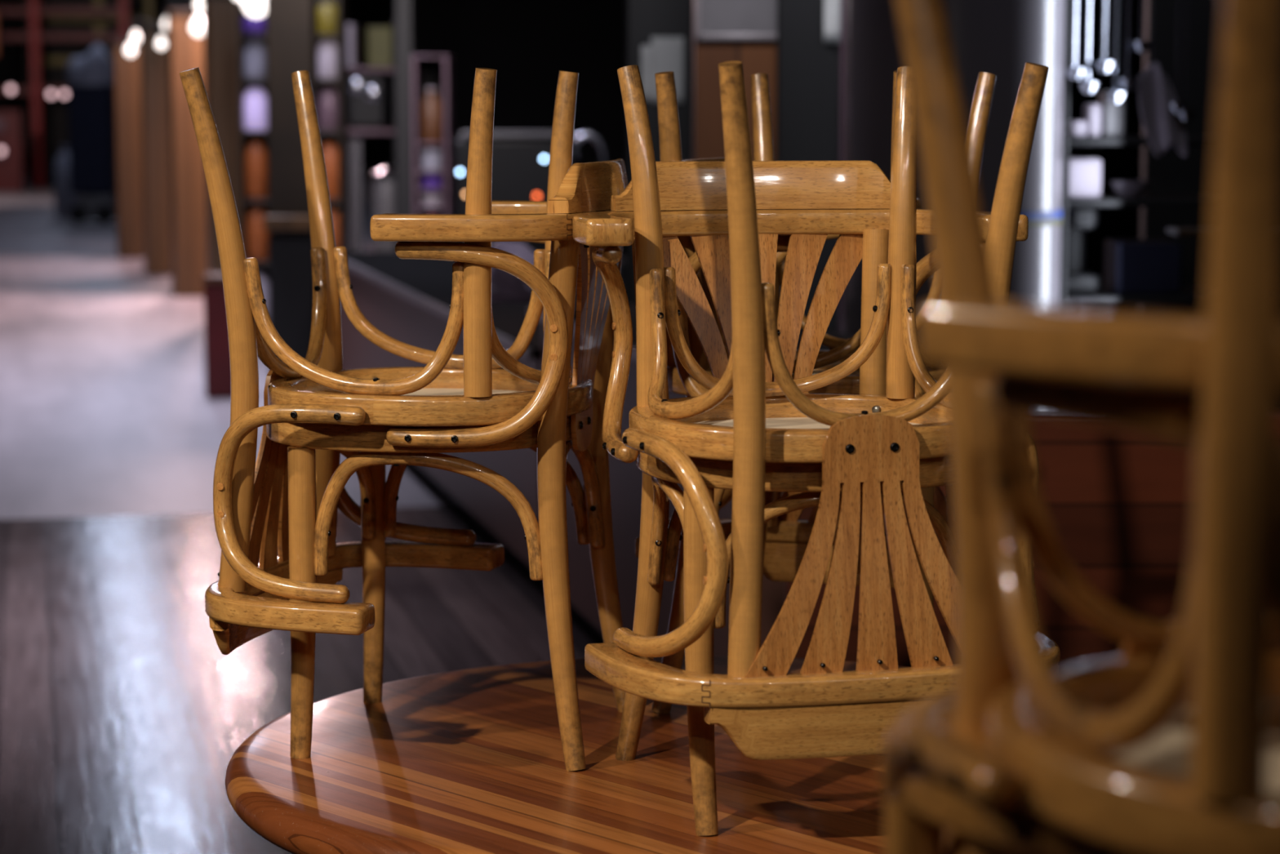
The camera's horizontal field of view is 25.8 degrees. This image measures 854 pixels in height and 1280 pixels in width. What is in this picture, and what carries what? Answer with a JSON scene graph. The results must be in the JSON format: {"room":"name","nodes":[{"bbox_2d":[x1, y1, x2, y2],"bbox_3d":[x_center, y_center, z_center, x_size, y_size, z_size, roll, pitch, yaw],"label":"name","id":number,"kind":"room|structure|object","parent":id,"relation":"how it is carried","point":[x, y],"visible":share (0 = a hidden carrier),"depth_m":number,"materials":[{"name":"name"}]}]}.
{"room":"cafe","nodes":[
{"label":"cafe","id":0,"kind":"room"},
{"bbox_2d":[0,0,395,167],"bbox_3d":[-15.021,-9.408,72.992,26.000,5.200,0.200,-1,7,-12],"label":"wall","id":1,"kind":"structure","parent":0,"point":[376,149],"depth_m":74.33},
{"bbox_2d":[395,0,414,213],"bbox_3d":[-1.468,-3.004,17.370,0.106,5.200,0.160,0,7,0],"label":"wall pillar","id":2,"kind":"structure","parent":0,"point":[404,9],"depth_m":17.41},
{"bbox_2d":[0,165,844,853],"bbox_3d":[-6.692,-2.396,35.345,26.000,0.120,78.001,-1,7,-12],"label":"floor","id":3,"kind":"structure","parent":0,"point":[124,717],"depth_m":9.33,"materials":[{"name":"brown wood"}]},
{"bbox_2d":[0,111,25,191],"bbox_3d":[-12.250,-5.112,51.851,1.575,1.500,0.410,0,7,0],"label":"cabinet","id":4,"kind":"object","parent":3,"relation":"on","point":[12,168],"visible":1,"depth_m":51.77,"materials":[{"name":"red paint"}]},
{"bbox_2d":[24,40,31,86],"label":"shutters","id":5,"kind":"object","parent":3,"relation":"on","point":[27,43],"depth_m":54.57,"materials":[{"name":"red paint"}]},
{"bbox_2d":[25,94,34,187],"label":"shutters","id":6,"kind":"object","parent":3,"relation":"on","point":[28,97],"depth_m":54.74,"materials":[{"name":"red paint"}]},
{"bbox_2d":[41,94,68,187],"label":"shutters","id":7,"kind":"object","parent":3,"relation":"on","point":[55,124],"depth_m":54.72,"materials":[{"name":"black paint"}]},
{"bbox_2d":[0,0,129,189],"bbox_3d":[-11.458,-6.474,53.627,3.376,3.800,0.190,0,7,0],"label":"scaffold","id":8,"kind":"object","parent":3,"relation":"on","point":[34,11],"visible":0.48,"depth_m":53.49,"materials":[{"name":"metal"}]},
{"bbox_2d":[53,145,77,218],"bbox_3d":[-8.192,-3.495,39.862,0.340,1.030,0.340,0,7,0],"label":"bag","id":9,"kind":"object","parent":3,"relation":"on","point":[64,199],"visible":0.79,"depth_m":39.74,"materials":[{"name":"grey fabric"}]},
{"bbox_2d":[40,40,113,86],"label":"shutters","id":10,"kind":"object","parent":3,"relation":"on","point":[72,49],"depth_m":54.53,"materials":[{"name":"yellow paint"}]},
{"bbox_2d":[39,0,119,7],"label":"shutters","id":11,"kind":"object","parent":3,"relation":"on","point":[43,3],"depth_m":54.44,"materials":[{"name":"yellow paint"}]},
{"bbox_2d":[40,15,119,32],"label":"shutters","id":12,"kind":"object","parent":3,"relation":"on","point":[72,24],"depth_m":54.48,"materials":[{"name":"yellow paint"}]},
{"bbox_2d":[66,44,115,223],"bbox_3d":[-7.463,-4.007,38.192,0.713,2.430,0.840,0,7,0],"label":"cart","id":13,"kind":"object","parent":3,"relation":"on","point":[89,77],"visible":0.94,"depth_m":37.87,"materials":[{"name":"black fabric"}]},
{"bbox_2d":[66,44,113,85],"bbox_3d":[-7.463,-4.936,38.085,0.713,0.560,0.840,0,7,0],"label":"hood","id":14,"kind":"object","parent":13,"relation":"attached to","point":[95,68],"depth_m":37.80,"materials":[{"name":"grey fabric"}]},
{"bbox_2d":[111,40,144,257],"bbox_3d":[-5.433,-2.950,29.708,0.304,2.270,0.740,-1,7,-12],"label":"wall","id":15,"kind":"structure","parent":3,"relation":"on","point":[126,68],"depth_m":29.37,"materials":[{"name":"brown wood"}]},
{"bbox_2d":[137,28,171,275],"bbox_3d":[-4.626,-2.631,26.724,0.270,2.320,0.740,-1,7,-12],"label":"pillar","id":16,"kind":"structure","parent":3,"relation":"on","point":[153,60],"depth_m":26.40,"materials":[{"name":"brown wood"}]},
{"bbox_2d":[128,0,155,34],"label":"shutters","id":17,"kind":"object","parent":16,"relation":"attached to","point":[139,9],"depth_m":54.42,"materials":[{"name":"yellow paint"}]},
{"bbox_2d":[124,0,266,56],"bbox_3d":[-3.762,-3.401,23.012,3.124,0.485,11.920,0,7,0],"label":"string light bulb","id":18,"kind":"object","parent":16,"relation":"attached to","point":[255,8],"depth_m":22.88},
{"bbox_2d":[127,32,133,42],"bbox_3d":[-5.270,-4.025,28.884,0.052,0.108,0.052,0,7,0],"label":"socket","id":19,"kind":"object","parent":18,"relation":"attached to","point":[129,35],"depth_m":28.86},
{"bbox_2d":[133,19,137,31],"bbox_3d":[-5.087,-4.055,28.185,0.052,0.115,0.052,0,7,0],"label":"socket","id":20,"kind":"object","parent":18,"relation":"attached to","point":[135,21],"depth_m":28.17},
{"bbox_2d":[158,23,164,36],"bbox_3d":[-4.437,-3.675,25.885,0.052,0.122,0.052,0,7,0],"label":"socket","id":21,"kind":"object","parent":18,"relation":"attached to","point":[161,29],"depth_m":25.86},
{"bbox_2d":[164,4,171,11],"bbox_3d":[-4.252,-3.761,25.184,0.052,0.108,0.052,0,7,0],"label":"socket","id":22,"kind":"object","parent":18,"relation":"attached to","point":[167,6],"depth_m":25.16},
{"bbox_2d":[195,7,201,14],"bbox_3d":[-3.616,-3.417,22.883,0.052,0.085,0.052,0,7,0],"label":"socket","id":23,"kind":"object","parent":18,"relation":"attached to","point":[197,12],"depth_m":22.86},
{"bbox_2d":[164,8,207,297],"bbox_3d":[-3.836,-2.325,23.740,0.320,2.394,0.740,-1,7,-12],"label":"pillar","id":24,"kind":"structure","parent":3,"relation":"on","point":[188,203],"depth_m":23.43,"materials":[{"name":"brown wood"}]},
{"bbox_2d":[201,272,231,397],"bbox_3d":[-2.307,-0.508,15.443,0.192,0.680,0.220,0,7,0],"label":"litter bin","id":25,"kind":"object","parent":3,"relation":"on","point":[217,363],"visible":0.53,"depth_m":15.35,"materials":[{"name":"red paint"}]},
{"bbox_2d":[200,0,240,273],"bbox_3d":[-2.964,-1.923,20.263,0.358,2.389,0.740,-1,7,-12],"label":"wall","id":26,"kind":"structure","parent":3,"relation":"on","point":[220,63],"depth_m":19.86,"materials":[{"name":"brown wood"}]},
{"bbox_2d":[264,0,318,361],"bbox_3d":[-1.867,-2.715,14.857,0.266,5.200,0.360,0,7,0],"label":"post","id":27,"kind":"object","parent":3,"relation":"on","point":[291,25],"visible":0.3,"depth_m":14.95,"materials":[{"name":"brown wood"}]},
{"bbox_2d":[236,0,349,280],"bbox_3d":[-2.240,-1.683,18.134,0.658,2.400,0.415,0,7,0],"label":"rack","id":28,"kind":"object","parent":3,"relation":"on","point":[340,137],"visible":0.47,"depth_m":17.97,"materials":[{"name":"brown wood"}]},
{"bbox_2d":[242,15,266,34],"bbox_3d":[-2.477,-2.578,17.943,0.160,0.120,0.156,0,7,0],"label":"sack","id":29,"kind":"object","parent":28,"relation":"on","point":[251,24],"visible":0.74,"depth_m":17.88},
{"bbox_2d":[242,39,266,78],"bbox_3d":[-2.477,-2.365,17.968,0.160,0.250,0.156,0,7,0],"label":"sack","id":30,"kind":"object","parent":28,"relation":"on","point":[254,57],"visible":0.98,"depth_m":17.91,"materials":[{"name":"grey fabric"}]},
{"bbox_2d":[243,88,267,130],"bbox_3d":[-2.477,-2.047,18.004,0.160,0.270,0.156,0,7,0],"label":"jar","id":31,"kind":"object","parent":28,"relation":"on","point":[255,107],"visible":0.98,"depth_m":17.94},
{"bbox_2d":[244,139,268,199],"bbox_3d":[-2.477,-1.664,18.048,0.160,0.380,0.156,0,7,0],"label":"jar","id":32,"kind":"object","parent":28,"relation":"on","point":[256,165],"visible":0.99,"depth_m":17.99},
{"bbox_2d":[245,204,269,261],"bbox_3d":[-2.477,-1.257,18.095,0.160,0.360,0.156,0,7,0],"label":"bottle","id":33,"kind":"object","parent":28,"relation":"on","point":[256,237],"visible":0.77,"depth_m":18.04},
{"bbox_2d":[259,272,269,313],"bbox_3d":[-2.477,-0.820,18.145,0.160,0.360,0.156,0,7,0],"label":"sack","id":34,"kind":"object","parent":28,"relation":"on","point":[264,282],"visible":0.22,"depth_m":18.10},
{"bbox_2d":[316,3,337,34],"bbox_3d":[-2.003,-2.618,17.938,0.160,0.200,0.156,0,7,0],"label":"sack","id":35,"kind":"object","parent":28,"relation":"on","point":[326,13],"visible":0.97,"depth_m":17.87,"materials":[{"name":"yellow paint"}]},
{"bbox_2d":[317,39,337,79],"bbox_3d":[-2.003,-2.365,17.968,0.160,0.250,0.156,0,7,0],"label":"sack","id":36,"kind":"object","parent":28,"relation":"on","point":[327,49],"visible":0.94,"depth_m":17.90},
{"bbox_2d":[318,88,338,130],"bbox_3d":[-2.003,-2.047,18.004,0.160,0.270,0.156,0,7,0],"label":"jar","id":37,"kind":"object","parent":28,"relation":"on","point":[328,112],"visible":0.9,"depth_m":17.94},
{"bbox_2d":[322,142,339,199],"bbox_3d":[-2.003,-1.654,18.049,0.160,0.360,0.156,0,7,0],"label":"jar","id":38,"kind":"object","parent":28,"relation":"on","point":[331,150],"visible":0.69,"depth_m":17.98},
{"bbox_2d":[331,208,340,246],"bbox_3d":[-2.003,-1.247,18.096,0.160,0.340,0.156,0,7,0],"label":"sack","id":39,"kind":"object","parent":28,"relation":"on","point":[335,215],"visible":0.26,"depth_m":18.04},
{"bbox_2d":[346,17,397,245],"bbox_3d":[-1.908,-1.766,19.727,0.460,2.200,0.600,0,7,0],"label":"shelving unit","id":40,"kind":"object","parent":3,"relation":"on","point":[348,69],"visible":0.12,"depth_m":19.39,"materials":[{"name":"metal"}]},
{"bbox_2d":[346,23,357,67],"bbox_3d":[-2.052,-2.660,19.524,0.130,0.300,0.300,0,7,0],"label":"storage box","id":41,"kind":"object","parent":40,"relation":"on","point":[352,29],"visible":0.46,"depth_m":19.39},
{"bbox_2d":[347,138,363,251],"bbox_3d":[-1.988,-1.553,19.551,0.095,0.918,0.030,0,7,0],"label":"board","id":42,"kind":"object","parent":40,"relation":"on","point":[355,153],"visible":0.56,"depth_m":19.53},
{"bbox_2d":[347,73,389,128],"bbox_3d":[-1.904,-2.280,19.552,0.270,0.380,0.370,0,7,0],"label":"appliance","id":43,"kind":"object","parent":40,"relation":"on","point":[368,94],"visible":0.98,"depth_m":19.40,"materials":[{"name":"metal"}]},
{"bbox_2d":[367,26,393,67],"bbox_3d":[-1.803,-2.650,19.525,0.170,0.280,0.300,0,7,0],"label":"storage box","id":44,"kind":"object","parent":40,"relation":"on","point":[380,39],"visible":0.76,"depth_m":19.38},
{"bbox_2d":[372,167,395,251],"bbox_3d":[-1.782,-1.472,19.711,0.204,0.720,0.204,0,7,0],"label":"canister","id":45,"kind":"object","parent":40,"relation":"on","point":[383,180],"visible":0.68,"depth_m":19.61,"materials":[{"name":"grey plastic"}]},
{"bbox_2d":[411,55,454,213],"bbox_3d":[-1.271,-1.333,17.268,0.217,1.902,0.555,0,7,0],"label":"shelf","id":46,"kind":"object","parent":3,"relation":"on","point":[437,72],"visible":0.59,"depth_m":17.06,"materials":[{"name":"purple wood"}]},
{"bbox_2d":[420,88,442,142],"bbox_3d":[-1.271,-1.899,17.025,0.130,0.330,0.130,0,7,0],"label":"syrup bottle","id":47,"kind":"object","parent":46,"relation":"on","point":[431,113],"visible":1,"depth_m":16.98,"materials":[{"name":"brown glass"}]},
{"bbox_2d":[421,145,442,170],"bbox_3d":[-1.271,-1.643,17.054,0.130,0.150,0.130,0,7,0],"label":"water bottle","id":48,"kind":"object","parent":46,"relation":"on","point":[431,157],"visible":1,"depth_m":17.00,"materials":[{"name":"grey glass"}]},
{"bbox_2d":[421,173,442,188],"bbox_3d":[-1.271,-1.507,17.070,0.130,0.095,0.130,0,7,0],"label":"bottle","id":49,"kind":"object","parent":46,"relation":"on","point":[430,180],"visible":1,"depth_m":17.02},
{"bbox_2d":[421,191,442,206],"bbox_3d":[-1.271,-1.398,17.082,0.130,0.095,0.130,0,7,0],"label":"milk bottle","id":50,"kind":"object","parent":46,"relation":"on","point":[430,198],"visible":1,"depth_m":17.03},
{"bbox_2d":[340,251,577,587],"bbox_3d":[-0.670,-0.178,11.907,0.680,0.835,6.040,-1,7,-12],"label":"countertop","id":51,"kind":"structure","parent":3,"relation":"on","point":[408,301],"depth_m":11.32,"materials":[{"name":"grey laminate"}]},
{"bbox_2d":[346,251,577,359],"bbox_3d":[-0.660,-0.576,11.864,0.660,0.034,6.040,-1,7,-12],"label":"countertop","id":52,"kind":"structure","parent":51,"relation":"on","point":[431,279],"depth_m":12.27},
{"bbox_2d":[225,655,946,853],"bbox_3d":[0.085,0.797,3.796,1.272,0.749,1.272,-4,8,-32],"label":"round table","id":53,"kind":"object","parent":3,"relation":"on","point":[469,761],"visible":0.49,"depth_m":3.54,"materials":[{"name":"brown wood"}]},
{"bbox_2d":[266,158,627,771],"bbox_3d":[-0.260,0.032,3.776,0.484,0.782,0.558,1,7,10],"label":"armchair","id":54,"kind":"object","parent":53,"relation":"on","point":[585,187],"visible":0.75,"depth_m":3.60,"materials":[{"name":"brown wood"}]},
{"bbox_2d":[178,67,592,654],"bbox_3d":[-0.307,-0.091,3.736,0.484,0.771,0.563,2,7,16],"label":"armchair","id":55,"kind":"object","parent":54,"relation":"on","point":[487,384],"visible":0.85,"depth_m":3.62,"materials":[{"name":"brown wood"}]},
{"bbox_2d":[651,157,935,714],"bbox_3d":[0.299,0.009,3.996,0.483,0.779,0.560,2,7,20],"label":"armchair","id":56,"kind":"object","parent":53,"relation":"on","point":[694,388],"visible":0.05,"depth_m":3.91,"materials":[{"name":"brown wood"}]},
{"bbox_2d":[635,71,996,588],"bbox_3d":[0.260,-0.120,4.027,0.560,0.779,0.484,3,7,23],"label":"armchair","id":57,"kind":"object","parent":56,"relation":"on","point":[788,536],"visible":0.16,"depth_m":4.16,"materials":[{"name":"brown wood"}]},
{"bbox_2d":[572,160,1028,835],"bbox_3d":[0.203,0.069,3.448,0.559,0.784,0.484,-2,7,-13],"label":"armchair","id":58,"kind":"object","parent":53,"relation":"on","point":[807,202],"visible":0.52,"depth_m":3.60,"materials":[{"name":"brown wood"}]},
{"bbox_2d":[584,61,1060,759],"bbox_3d":[0.210,-0.041,3.337,0.560,0.779,0.484,-2,7,-16],"label":"armchair","id":59,"kind":"object","parent":58,"relation":"on","point":[823,709],"visible":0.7,"depth_m":3.16,"materials":[{"name":"brown wood"}]},
{"bbox_2d":[576,257,625,292],"bbox_3d":[-0.566,-0.571,15.728,1.018,0.740,0.600,0,7,0],"label":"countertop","id":60,"kind":"structure","parent":3,"relation":"on","point":[623,266],"depth_m":15.43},
{"bbox_2d":[455,131,551,251],"bbox_3d":[-0.715,-1.294,15.655,0.620,0.715,0.460,0,7,0],"label":"espresso machine","id":61,"kind":"object","parent":60,"relation":"on","point":[520,166],"visible":0.38,"depth_m":15.51,"materials":[{"name":"grey plastic"}]},
{"bbox_2d":[572,130,607,161],"bbox_3d":[-0.275,-1.291,15.655,0.212,0.732,0.058,0,7,0],"label":"tap","id":62,"kind":"object","parent":60,"relation":"on","point":[579,138],"visible":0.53,"depth_m":15.61,"materials":[{"name":"metal"}]},
{"bbox_2d":[621,257,625,270],"bbox_3d":[-0.566,-0.918,15.688,1.018,0.040,0.600,0,7,0],"label":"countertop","id":63,"kind":"structure","parent":60,"relation":"on","point":[623,267],"depth_m":15.39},
{"bbox_2d":[625,0,693,303],"bbox_3d":[0.080,-0.804,11.373,0.276,2.200,0.380,0,7,0],"label":"tall cabinet","id":64,"kind":"object","parent":3,"relation":"on","point":[645,20],"visible":0.02,"depth_m":11.10,"materials":[{"name":"black"}]},
{"bbox_2d":[640,45,650,100],"bbox_3d":[0.033,-1.407,11.105,0.059,0.216,0.013,0,7,0],"label":"paper","id":65,"kind":"object","parent":64,"relation":"attached to","point":[645,50],"visible":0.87,"depth_m":11.10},
{"bbox_2d":[650,36,684,102],"bbox_3d":[0.108,-1.418,11.098,0.131,0.259,0.013,0,7,0],"label":"paper","id":66,"kind":"object","parent":64,"relation":"attached to","point":[667,53],"visible":0.77,"depth_m":11.09,"materials":[{"name":"paper"}]},
{"bbox_2d":[527,303,853,655],"bbox_3d":[0.246,0.232,7.725,0.680,0.975,2.540,-1,7,-12],"label":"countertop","id":67,"kind":"structure","parent":3,"relation":"on","point":[625,478],"depth_m":7.63,"materials":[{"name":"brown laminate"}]},
{"bbox_2d":[491,241,533,302],"bbox_3d":[-0.429,-0.505,9.005,0.324,0.197,0.266,0,7,0],"label":"plastic bag","id":68,"kind":"object","parent":67,"relation":"on","point":[505,287],"visible":0.3,"depth_m":8.91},
{"bbox_2d":[542,303,853,349],"bbox_3d":[0.256,-0.234,7.674,0.660,0.034,2.540,-1,7,-12],"label":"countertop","id":69,"kind":"structure","parent":67,"relation":"on","point":[633,309],"depth_m":7.74,"materials":[{"name":"wood"}]},
{"bbox_2d":[693,0,777,160],"bbox_3d":[0.340,-2.144,9.900,0.292,5.200,0.260,0,7,0],"label":"wooden post","id":70,"kind":"object","parent":3,"relation":"on","point":[756,57],"visible":0.02,"depth_m":9.88,"materials":[{"name":"brown wood"}]},
{"bbox_2d":[694,0,777,40],"bbox_3d":[0.368,-1.508,9.830,0.350,0.297,0.022,0,7,0],"label":"framed notice","id":71,"kind":"object","parent":70,"relation":"attached to","point":[714,20],"visible":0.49,"depth_m":9.84,"materials":[{"name":"grey plastic"}]},
{"bbox_2d":[784,408,1279,666],"bbox_3d":[1.620,0.433,6.140,2.600,0.940,0.120,0,7,0],"label":"bar frontage","id":72,"kind":"object","parent":3,"relation":"on","point":[1119,503],"visible":0.02,"depth_m":6.06,"materials":[{"name":"wood"}]},
{"bbox_2d":[1059,0,1279,305],"bbox_3d":[1.653,-0.579,8.540,0.806,2.400,0.424,0,7,0],"label":"rack","id":73,"kind":"object","parent":3,"relation":"on","point":[1188,295],"visible":0.27,"depth_m":8.32,"materials":[{"name":"metal"}]},
{"bbox_2d":[1066,0,1085,79],"bbox_3d":[1.285,-1.208,8.241,0.060,0.366,0.067,-5,8,-37],"label":"ladle","id":74,"kind":"object","parent":73,"relation":"hanging from","point":[1075,73],"visible":1,"depth_m":8.26,"materials":[{"name":"metal"}]},
{"bbox_2d":[1066,68,1085,79],"bbox_3d":[1.288,-1.042,8.257,0.060,0.032,0.060,0,7,0],"label":"cup","id":75,"kind":"object","parent":74,"relation":"on","point":[1073,73],"depth_m":8.24,"materials":[{"name":"metal"}]},
{"bbox_2d":[1069,120,1087,137],"bbox_3d":[1.311,-0.895,8.393,0.047,0.050,0.120,0,7,0],"label":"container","id":76,"kind":"object","parent":73,"relation":"on","point":[1077,129],"visible":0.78,"depth_m":8.33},
{"bbox_2d":[1066,207,1100,293],"bbox_3d":[1.327,-0.545,8.483,0.120,0.275,0.240,0,7,0],"label":"stand mixer","id":77,"kind":"object","parent":73,"relation":"on","point":[1080,220],"visible":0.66,"depth_m":8.41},
{"bbox_2d":[1067,157,1102,198],"bbox_3d":[1.329,-0.749,8.410,0.104,0.119,0.120,0,7,0],"label":"food box","id":78,"kind":"object","parent":73,"relation":"on","point":[1085,174],"visible":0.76,"depth_m":8.35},
{"bbox_2d":[1079,0,1098,93],"bbox_3d":[1.325,-1.188,8.243,0.060,0.406,0.067,-5,8,-37],"label":"ladle","id":79,"kind":"object","parent":73,"relation":"hanging from","point":[1087,86],"visible":1,"depth_m":8.26,"materials":[{"name":"metal"}]},
{"bbox_2d":[1079,82,1098,93],"bbox_3d":[1.327,-1.002,8.262,0.060,0.032,0.060,0,7,0],"label":"cup","id":80,"kind":"object","parent":79,"relation":"on","point":[1086,87],"depth_m":8.24,"materials":[{"name":"ceramic"}]},
{"bbox_2d":[1083,103,1102,137],"bbox_3d":[1.357,-0.919,8.390,0.040,0.100,0.120,0,7,0],"label":"carton","id":81,"kind":"object","parent":73,"relation":"on","point":[1091,112],"visible":0.91,"depth_m":8.33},
{"bbox_2d":[1094,0,1115,72],"bbox_3d":[1.371,-1.218,8.240,0.060,0.346,0.067,-5,8,-37],"label":"ladle","id":82,"kind":"object","parent":73,"relation":"hanging from","point":[1103,66],"visible":1,"depth_m":8.25,"materials":[{"name":"metal"}]},
{"bbox_2d":[1094,62,1115,72],"bbox_3d":[1.374,-1.062,8.255,0.060,0.032,0.060,0,7,0],"label":"cup","id":83,"kind":"object","parent":82,"relation":"on","point":[1102,67],"depth_m":8.23,"materials":[{"name":"metal"}]},
{"bbox_2d":[1098,90,1125,137],"bbox_3d":[1.417,-0.939,8.388,0.065,0.139,0.120,0,7,0],"label":"container","id":84,"kind":"object","parent":73,"relation":"on","point":[1113,115],"visible":0.79,"depth_m":8.33,"materials":[{"name":"grey plastic"}]},
{"bbox_2d":[1106,0,1126,103],"bbox_3d":[1.407,-1.173,8.245,0.060,0.436,0.067,-5,8,-37],"label":"ladle","id":85,"kind":"object","parent":73,"relation":"hanging from","point":[1114,97],"visible":1,"depth_m":8.26,"materials":[{"name":"metal"}]},
{"bbox_2d":[1106,92,1126,103],"bbox_3d":[1.409,-0.973,8.265,0.060,0.032,0.060,0,7,0],"label":"cup","id":86,"kind":"object","parent":85,"relation":"on","point":[1113,97],"depth_m":8.24,"materials":[{"name":"metal"}]},
{"bbox_2d":[1119,0,1138,89],"bbox_3d":[1.443,-1.193,8.242,0.060,0.396,0.067,-5,8,-37],"label":"ladle","id":87,"kind":"object","parent":73,"relation":"hanging from","point":[1127,83],"visible":1,"depth_m":8.26,"materials":[{"name":"metal"}]},
{"bbox_2d":[1119,79,1138,89],"bbox_3d":[1.445,-1.012,8.260,0.060,0.032,0.060,0,7,0],"label":"cup","id":88,"kind":"object","parent":87,"relation":"on","point":[1126,84],"depth_m":8.24,"materials":[{"name":"metal"}]},
{"bbox_2d":[1137,61,1187,156],"bbox_3d":[1.548,-0.940,8.275,0.152,0.281,0.036,0,7,0],"label":"tea towel","id":89,"kind":"object","parent":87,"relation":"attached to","point":[1163,128],"visible":1,"depth_m":8.28,"materials":[{"name":"fabric"}]},
{"bbox_2d":[1110,180,1151,198],"bbox_3d":[1.481,-0.717,8.433,0.124,0.050,0.124,0,7,0],"label":"mixing bowl","id":90,"kind":"object","parent":73,"relation":"on","point":[1123,188],"visible":1,"depth_m":8.39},
{"bbox_2d":[1103,239,1182,294],"bbox_3d":[1.530,-0.488,8.505,0.197,0.157,0.250,0,7,0],"label":"crate","id":91,"kind":"object","parent":73,"relation":"on","point":[1131,266],"visible":1,"depth_m":8.38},
{"bbox_2d":[1133,0,1153,52],"bbox_3d":[1.482,-1.248,8.236,0.060,0.286,0.067,-5,8,-37],"label":"ladle","id":92,"kind":"object","parent":73,"relation":"hanging from","point":[1141,46],"visible":1,"depth_m":8.24,"materials":[{"name":"metal"}]},
{"bbox_2d":[1133,40,1153,52],"bbox_3d":[1.485,-1.122,8.248,0.060,0.032,0.060,0,7,0],"label":"cup","id":93,"kind":"object","parent":92,"relation":"on","point":[1140,46],"depth_m":8.23,"materials":[{"name":"metal"}]},
{"bbox_2d":[1151,0,1154,71],"bbox_3d":[1.515,-1.211,8.261,0.006,0.321,0.036,0,7,0],"label":"towel hook","id":94,"kind":"object","parent":73,"relation":"hanging from","point":[1153,30],"visible":1,"depth_m":8.25,"materials":[{"name":"metal"}]},
{"bbox_2d":[1168,0,1188,113],"bbox_3d":[1.590,-1.159,8.246,0.060,0.466,0.067,-5,8,-37],"label":"ladle","id":95,"kind":"object","parent":73,"relation":"hanging from","point":[1175,108],"visible":1,"depth_m":8.26,"materials":[{"name":"metal"}]},
{"bbox_2d":[1168,102,1188,113],"bbox_3d":[1.592,-0.943,8.268,0.060,0.032,0.060,0,7,0],"label":"cup","id":96,"kind":"object","parent":95,"relation":"on","point":[1175,108],"depth_m":8.25,"materials":[{"name":"metal"}]},
{"bbox_2d":[1177,0,1196,120],"bbox_3d":[1.615,-1.149,8.248,0.060,0.486,0.067,-5,8,-37],"label":"ladle","id":97,"kind":"object","parent":73,"relation":"hanging from","point":[1185,114],"visible":1,"depth_m":8.26,"materials":[{"name":"metal"}]},
{"bbox_2d":[1177,109,1196,120],"bbox_3d":[1.617,-0.923,8.271,0.060,0.032,0.060,0,7,0],"label":"cup","id":98,"kind":"object","parent":97,"relation":"on","point":[1185,114],"depth_m":8.25,"materials":[{"name":"metal"}]},
{"bbox_2d":[1166,226,1279,236],"bbox_3d":[1.619,0.106,7.511,0.406,1.276,0.180,0,7,0],"label":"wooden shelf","id":99,"kind":"object","parent":3,"relation":"on","point":[1177,231],"visible":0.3,"depth_m":7.35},
{"bbox_3d":[0.450,1.034,1.579,1.000,0.786,1.000,-2,7,-20],"label":"round table","id":100,"kind":"object","parent":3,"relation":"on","visible":0},
{"bbox_2d":[884,298,1279,853],"bbox_3d":[0.385,0.244,1.632,0.560,0.779,0.484,-5,8,-37],"label":"armchair","id":101,"kind":"object","parent":100,"relation":"on","point":[1088,365],"visible":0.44,"depth_m":1.41,"materials":[{"name":"brown wood"}]},
{"bbox_2d":[881,0,1279,853],"bbox_3d":[0.397,0.131,1.528,0.560,0.779,0.484,-2,7,-17],"label":"armchair","id":102,"kind":"object","parent":101,"relation":"on","point":[1170,744],"visible":0.95,"depth_m":1.40,"materials":[{"name":"brown wood"}]},
{"bbox_2d":[413,0,1143,318],"bbox_3d":[1.900,-3.416,20.947,7.400,5.200,0.200,0,7,0],"label":"wall","id":103,"kind":"structure","parent":0,"point":[528,42],"depth_m":20.93,"materials":[{"name":"paint"}]},
{"bbox_2d":[776,0,845,332],"bbox_3d":[0.579,-2.083,9.366,0.230,5.200,0.064,0,7,0],"label":"pillar","id":104,"kind":"structure","parent":0,"point":[811,73],"depth_m":9.46,"materials":[{"name":"metal"}]},
{"bbox_2d":[823,0,841,43],"bbox_3d":[0.649,-1.428,9.408,0.058,0.269,0.013,0,7,0],"label":"strip","id":105,"kind":"object","parent":104,"relation":"attached to","point":[832,8],"visible":1,"depth_m":9.41,"materials":[{"name":"paper"}]},
{"bbox_2d":[844,0,1064,335],"bbox_3d":[0.933,-1.942,8.182,0.643,5.190,0.643,0,7,0],"label":"round column","id":106,"kind":"structure","parent":0,"point":[997,37],"depth_m":8.07,"materials":[{"name":"metal"}]},
{"bbox_2d":[1137,0,1279,408],"bbox_3d":[3.150,-2.044,9.025,3.000,5.200,0.100,0,7,0],"label":"wall","id":107,"kind":"structure","parent":0,"point":[1170,173],"depth_m":9.11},
{"bbox_3d":[-6.692,-7.671,34.737,26.000,0.100,78.000,-1,7,-12],"label":"ceiling","id":108,"kind":"structure","parent":0,"visible":0},
{"bbox_2d":[0,107,4,154],"bbox_3d":[-11.429,-7.090,49.752,0.110,4.456,0.110,0,7,0],"label":"lamp","id":109,"kind":"object","parent":108,"relation":"hanging from","point":[2,150],"visible":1,"depth_m":49.95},
{"bbox_2d":[7,0,13,93],"bbox_3d":[-11.256,-7.648,49.815,0.110,3.361,0.110,0,7,0],"label":"lamp","id":110,"kind":"object","parent":108,"relation":"hanging from","point":[11,89],"visible":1,"depth_m":49.94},
{"bbox_2d":[48,0,54,97],"bbox_3d":[-10.532,-7.604,49.810,0.110,3.447,0.110,0,7,0],"label":"lamp","id":111,"kind":"object","parent":108,"relation":"hanging from","point":[51,94],"visible":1,"depth_m":49.95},
{"bbox_2d":[61,0,67,97],"bbox_3d":[-10.294,-7.604,49.810,0.110,3.447,0.110,0,7,0],"label":"lamp","id":112,"kind":"object","parent":108,"relation":"hanging from","point":[64,94],"visible":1,"depth_m":49.94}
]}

